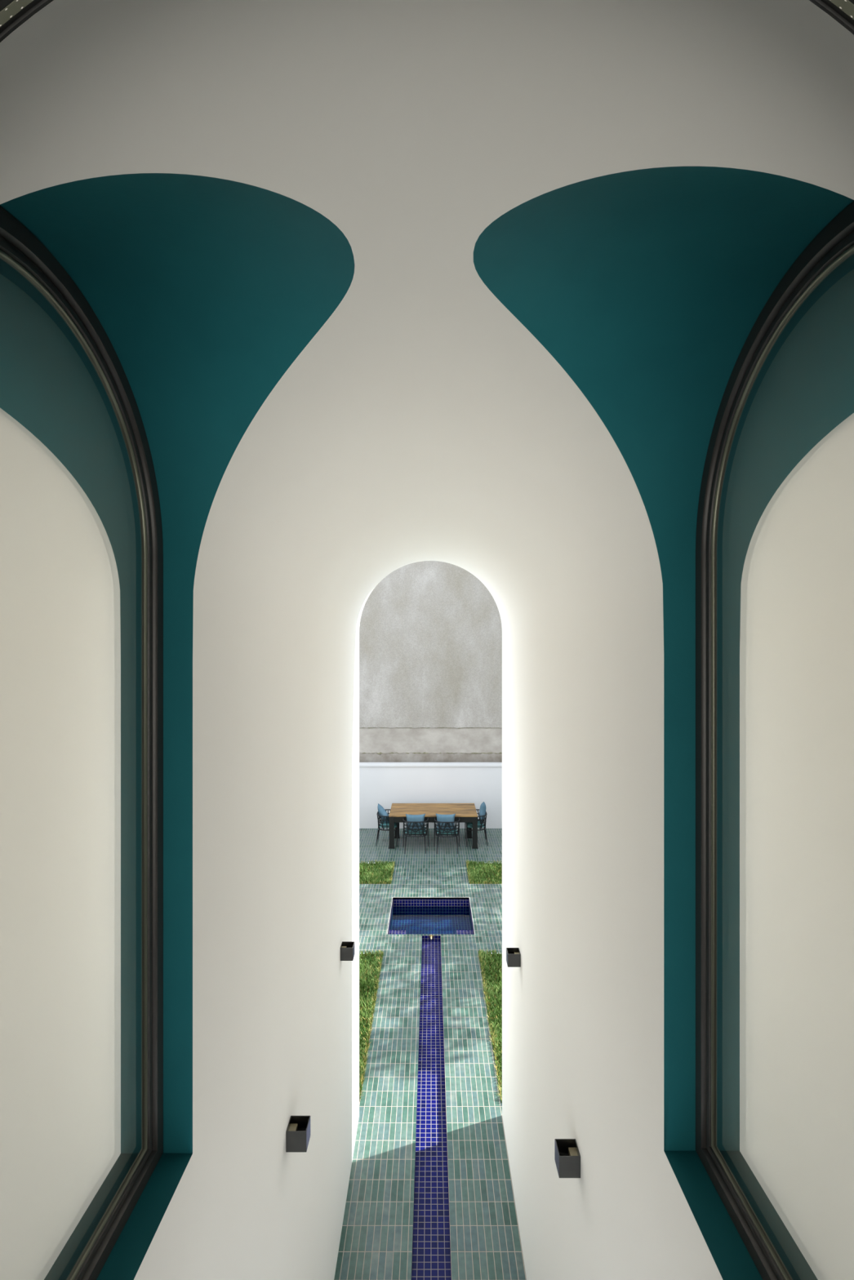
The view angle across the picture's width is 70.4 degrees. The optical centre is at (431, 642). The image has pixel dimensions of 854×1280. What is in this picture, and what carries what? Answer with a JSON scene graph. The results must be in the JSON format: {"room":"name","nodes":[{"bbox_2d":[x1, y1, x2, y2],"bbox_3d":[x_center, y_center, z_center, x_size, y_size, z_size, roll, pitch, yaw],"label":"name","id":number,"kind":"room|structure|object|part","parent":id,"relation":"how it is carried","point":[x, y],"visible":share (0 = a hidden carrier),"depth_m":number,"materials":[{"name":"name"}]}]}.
{"room":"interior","nodes":[
{"label":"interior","id":0,"kind":"room"},
{"bbox_2d":[133,608,359,1279],"bbox_3d":[-0.687,2.200,3.155,0.001,4.600,5.210,0,0,0],"label":"wall","id":1,"kind":"structure","parent":0,"point":[276,703],"depth_m":2.60,"materials":[{"name":"white paint"}]},
{"bbox_2d":[0,205,163,1279],"bbox_3d":[-0.790,0.338,1.190,0.038,2.265,1.106,0,0,0],"label":"window","id":2,"kind":"structure","parent":1,"relation":"in","point":[82,545],"depth_m":1.33,"materials":[{"name":"brown metal"}]},
{"bbox_2d":[0,173,354,1279],"bbox_3d":[-0.466,0.338,1.190,0.625,2.265,1.106,0,0,0],"label":"window reveal","id":3,"kind":"structure","parent":1,"relation":"attached to","point":[205,291],"depth_m":1.43,"materials":[{"name":"teal paint"}]},
{"bbox_2d":[285,1115,310,1151],"bbox_3d":[-0.638,2.358,2.906,0.097,0.097,0.097,0,0,0],"label":"wall lamp","id":4,"kind":"object","parent":1,"relation":"attached to","point":[298,1130],"visible":1,"depth_m":2.86,"materials":[{"name":"black metal"}]},
{"bbox_2d":[340,941,354,960],"bbox_3d":[-0.638,2.348,4.606,0.097,0.097,0.097,0,0,0],"label":"wall lamp","id":5,"kind":"object","parent":1,"relation":"attached to","point":[347,948],"visible":1,"depth_m":4.56,"materials":[{"name":"black metal"}]},
{"bbox_2d":[359,949,383,1102],"bbox_3d":[-1.951,4.493,7.346,2.618,0.134,2.978,0,0,0],"label":"lawn","id":6,"kind":"structure","parent":0,"point":[370,963],"depth_m":7.63,"materials":[{"name":"green plant"}]},
{"bbox_2d":[359,859,395,884],"bbox_3d":[-1.969,4.493,11.843,2.557,0.134,1.226,0,0,0],"label":"lawn","id":7,"kind":"structure","parent":0,"point":[375,873],"depth_m":11.78,"materials":[{"name":"green plant"}]},
{"bbox_2d":[0,0,853,631],"bbox_3d":[-0.007,-0.440,3.155,1.360,0.680,5.210,0,0,0],"label":"ceiling","id":8,"kind":"structure","parent":0,"point":[422,420],"depth_m":0.93,"materials":[{"name":"white paint"}]},
{"bbox_2d":[333,828,526,1279],"bbox_3d":[0.000,4.500,7.630,7.200,0.001,14.160,0,0,0],"label":"floor","id":9,"kind":"structure","parent":0,"point":[375,1242],"depth_m":6.08,"materials":[{"name":"green tile"}]},
{"bbox_2d":[375,808,399,846],"bbox_3d":[-0.986,4.161,13.615,0.485,0.680,0.570,0,0,0],"label":"dining chair","id":10,"kind":"object","parent":9,"relation":"on","point":[382,824],"visible":0.73,"depth_m":13.41,"materials":[{"name":"grey metal"}]},
{"bbox_2d":[377,803,389,822],"bbox_3d":[-1.075,3.875,13.615,0.228,0.525,0.551,0,0,-42],"label":"pillow","id":11,"kind":"object","parent":10,"relation":"on","point":[381,811],"visible":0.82,"depth_m":13.53,"materials":[{"name":"blue fabric"}]},
{"bbox_3d":[-1.003,3.832,13.615,0.436,0.022,0.558,0,0,0],"label":"rail","id":12,"kind":"part","parent":10,"relation":"part of","materials":[{"name":"grey metal"}]},
{"bbox_3d":[-0.995,4.145,13.615,0.408,0.025,0.507,0,0,0],"label":"seat frame","id":13,"kind":"part","parent":10,"relation":"part of","materials":[{"name":"grey metal"}]},
{"bbox_3d":[-0.950,4.079,13.615,0.410,0.100,0.440,0,0,0],"label":"seat","id":14,"kind":"part","parent":10,"relation":"part of","materials":[{"name":"teal fabric"}]},
{"bbox_2d":[402,817,428,853],"bbox_3d":[-0.342,4.161,13.144,0.570,0.680,0.485,0,0,0],"label":"dining chair","id":15,"kind":"object","parent":9,"relation":"on","point":[415,832],"visible":1,"depth_m":12.95,"materials":[{"name":"grey metal"}]},
{"bbox_2d":[405,813,425,831],"bbox_3d":[-0.342,3.865,13.020,0.430,0.392,0.170,0,0,-2],"label":"pillow","id":16,"kind":"object","parent":15,"relation":"on","point":[409,817],"visible":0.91,"depth_m":12.96,"materials":[{"name":"blue fabric"}]},
{"bbox_3d":[-0.342,3.832,13.127,0.558,0.022,0.436,0,0,0],"label":"rail","id":17,"kind":"part","parent":15,"relation":"part of","materials":[{"name":"grey metal"}]},
{"bbox_3d":[-0.342,4.079,13.180,0.440,0.100,0.410,0,0,0],"label":"seat","id":18,"kind":"part","parent":15,"relation":"part of","materials":[{"name":"teal fabric"}]},
{"bbox_3d":[-0.342,4.145,13.135,0.507,0.025,0.408,0,0,0],"label":"seat frame","id":19,"kind":"part","parent":15,"relation":"part of","materials":[{"name":"grey metal"}]},
{"bbox_2d":[386,897,475,934],"bbox_3d":[-0.005,4.665,10.011,1.363,0.339,1.363,0,0,0],"label":"plunge pool","id":20,"kind":"object","parent":9,"relation":"in","point":[408,915],"visible":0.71,"depth_m":10.66,"materials":[{"name":"tile"}]},
{"bbox_2d":[411,934,451,1279],"bbox_3d":[0.000,4.540,4.938,0.284,0.091,8.777,0,0,0],"label":"water channel","id":21,"kind":"object","parent":9,"relation":"in","point":[431,1243],"visible":1,"depth_m":5.59,"materials":[{"name":"tile"}]},
{"bbox_2d":[388,803,478,848],"bbox_3d":[0.043,4.141,13.735,1.956,0.718,1.047,0,0,0],"label":"dining table","id":22,"kind":"object","parent":9,"relation":"on","point":[467,813],"visible":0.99,"depth_m":13.46,"materials":[{"name":"brown wood"}]},
{"bbox_3d":[-0.871,4.156,13.275,0.129,0.688,0.129,0,0,0],"label":"leg","id":23,"kind":"part","parent":22,"relation":"part of","materials":[{"name":"black"}]},
{"bbox_3d":[-0.793,4.156,13.982,0.129,0.688,0.129,0,0,0],"label":"leg","id":24,"kind":"part","parent":22,"relation":"part of","materials":[{"name":"black"}]},
{"bbox_3d":[0.879,4.156,13.982,0.129,0.688,0.129,0,0,0],"label":"leg","id":25,"kind":"part","parent":22,"relation":"part of","materials":[{"name":"black"}]},
{"bbox_3d":[0.957,4.156,13.275,0.129,0.688,0.129,0,0,0],"label":"leg","id":26,"kind":"part","parent":22,"relation":"part of","materials":[{"name":"black"}]},
{"bbox_2d":[434,817,459,853],"bbox_3d":[0.342,4.161,13.129,0.570,0.680,0.485,0,0,0],"label":"dining chair","id":27,"kind":"object","parent":9,"relation":"on","point":[441,832],"visible":0.98,"depth_m":12.94,"materials":[{"name":"grey metal"}]},
{"bbox_2d":[435,813,455,830],"bbox_3d":[0.307,3.855,13.005,0.430,0.392,0.170,0,0,3],"label":"pillow","id":28,"kind":"object","parent":27,"relation":"on","point":[442,818],"visible":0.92,"depth_m":12.94,"materials":[{"name":"blue fabric"}]},
{"bbox_3d":[0.342,3.832,13.112,0.558,0.022,0.436,0,0,0],"label":"rail","id":29,"kind":"part","parent":27,"relation":"part of","materials":[{"name":"grey metal"}]},
{"bbox_3d":[0.342,4.079,13.165,0.440,0.100,0.410,0,0,0],"label":"seat","id":30,"kind":"part","parent":27,"relation":"part of","materials":[{"name":"teal fabric"}]},
{"bbox_3d":[0.342,4.145,13.120,0.507,0.025,0.408,0,0,0],"label":"seat frame","id":31,"kind":"part","parent":27,"relation":"part of","materials":[{"name":"grey metal"}]},
{"bbox_2d":[464,808,488,846],"bbox_3d":[1.011,4.161,13.615,0.485,0.680,0.570,0,0,0],"label":"dining chair","id":32,"kind":"object","parent":9,"relation":"on","point":[480,824],"visible":0.67,"depth_m":13.42,"materials":[{"name":"grey metal"}]},
{"bbox_3d":[0.975,4.079,13.615,0.410,0.100,0.440,0,0,0],"label":"seat","id":33,"kind":"part","parent":32,"relation":"part of","materials":[{"name":"teal fabric"}]},
{"bbox_3d":[1.020,4.145,13.615,0.408,0.025,0.507,0,0,0],"label":"seat frame","id":34,"kind":"part","parent":32,"relation":"part of","materials":[{"name":"grey metal"}]},
{"bbox_2d":[478,801,485,822],"bbox_3d":[1.150,3.800,13.615,0.163,0.443,0.474,0,0,5],"label":"pillow","id":35,"kind":"object","parent":32,"relation":"on","point":[482,807],"visible":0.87,"depth_m":13.45,"materials":[{"name":"blue fabric"}]},
{"bbox_2d":[359,560,502,762],"bbox_3d":[1.500,0.450,15.340,15.000,8.300,0.520,0,0,0],"label":"wall","id":36,"kind":"structure","parent":0,"point":[430,632],"depth_m":15.09,"materials":[{"name":"grey concrete"}]},
{"bbox_2d":[359,766,502,828],"bbox_3d":[0.000,3.760,14.760,7.200,1.520,0.200,0,0,0],"label":"wall","id":37,"kind":"structure","parent":0,"point":[384,786],"depth_m":14.66,"materials":[{"name":"paint"}]},
{"bbox_2d":[359,762,502,766],"bbox_3d":[0.000,2.972,14.765,7.200,0.056,0.270,0,0,0],"label":"trim","id":38,"kind":"structure","parent":37,"relation":"on","point":[361,764],"depth_m":14.63,"materials":[{"name":"paint"}]},
{"bbox_2d":[465,859,502,884],"bbox_3d":[1.952,4.493,11.830,2.589,0.134,1.205,0,0,0],"label":"lawn","id":39,"kind":"structure","parent":0,"point":[478,873],"depth_m":11.79,"materials":[{"name":"green plant"}]},
{"bbox_2d":[476,948,502,1102],"bbox_3d":[1.944,4.493,7.346,2.625,0.134,2.983,0,0,0],"label":"lawn","id":40,"kind":"structure","parent":0,"point":[491,963],"depth_m":7.62,"materials":[{"name":"green plant"}]},
{"bbox_2d":[502,608,723,1279],"bbox_3d":[0.673,2.200,3.155,0.001,4.600,5.210,0,0,0],"label":"wall","id":41,"kind":"structure","parent":0,"point":[583,700],"depth_m":2.60,"materials":[{"name":"white paint"}]},
{"bbox_2d":[506,947,520,967],"bbox_3d":[0.625,2.395,4.606,0.097,0.097,0.097,0,0,0],"label":"wall lamp","id":42,"kind":"object","parent":41,"relation":"attached to","point":[513,954],"visible":1,"depth_m":4.56,"materials":[{"name":"black metal"}]},
{"bbox_2d":[554,1138,580,1177],"bbox_3d":[0.625,2.365,2.776,0.097,0.097,0.097,0,0,0],"label":"wall lamp","id":43,"kind":"object","parent":41,"relation":"attached to","point":[566,1153],"visible":1,"depth_m":2.73,"materials":[{"name":"black metal"}]},
{"bbox_2d":[473,166,853,1279],"bbox_3d":[0.427,0.330,1.193,0.688,2.280,1.116,0,0,0],"label":"window reveal","id":44,"kind":"structure","parent":41,"relation":"attached to","point":[648,288],"depth_m":1.44,"materials":[{"name":"teal paint"}]},
{"bbox_2d":[695,201,853,1279],"bbox_3d":[0.782,0.330,1.193,0.038,2.280,1.116,0,0,0],"label":"window","id":45,"kind":"structure","parent":41,"relation":"in","point":[775,535],"depth_m":1.35,"materials":[{"name":"brown metal"}]},
{"bbox_3d":[0.000,1.500,0.455,4.400,6.000,0.190,0,0,0],"label":"wall","id":46,"kind":"structure","parent":0,"visible":0},
{"bbox_2d":[0,0,853,42],"bbox_3d":[0.000,0.493,0.454,1.326,2.513,0.192,0,0,0],"label":"window","id":47,"kind":"structure","parent":46,"relation":"in","point":[13,13],"depth_m":0.55,"materials":[{"name":"black metal"}]},
{"bbox_3d":[0.000,0.493,0.445,1.326,2.513,0.174,0,0,0],"label":"frame","id":48,"kind":"part","parent":47,"relation":"part of","materials":[{"name":"black metal"}]}
]}

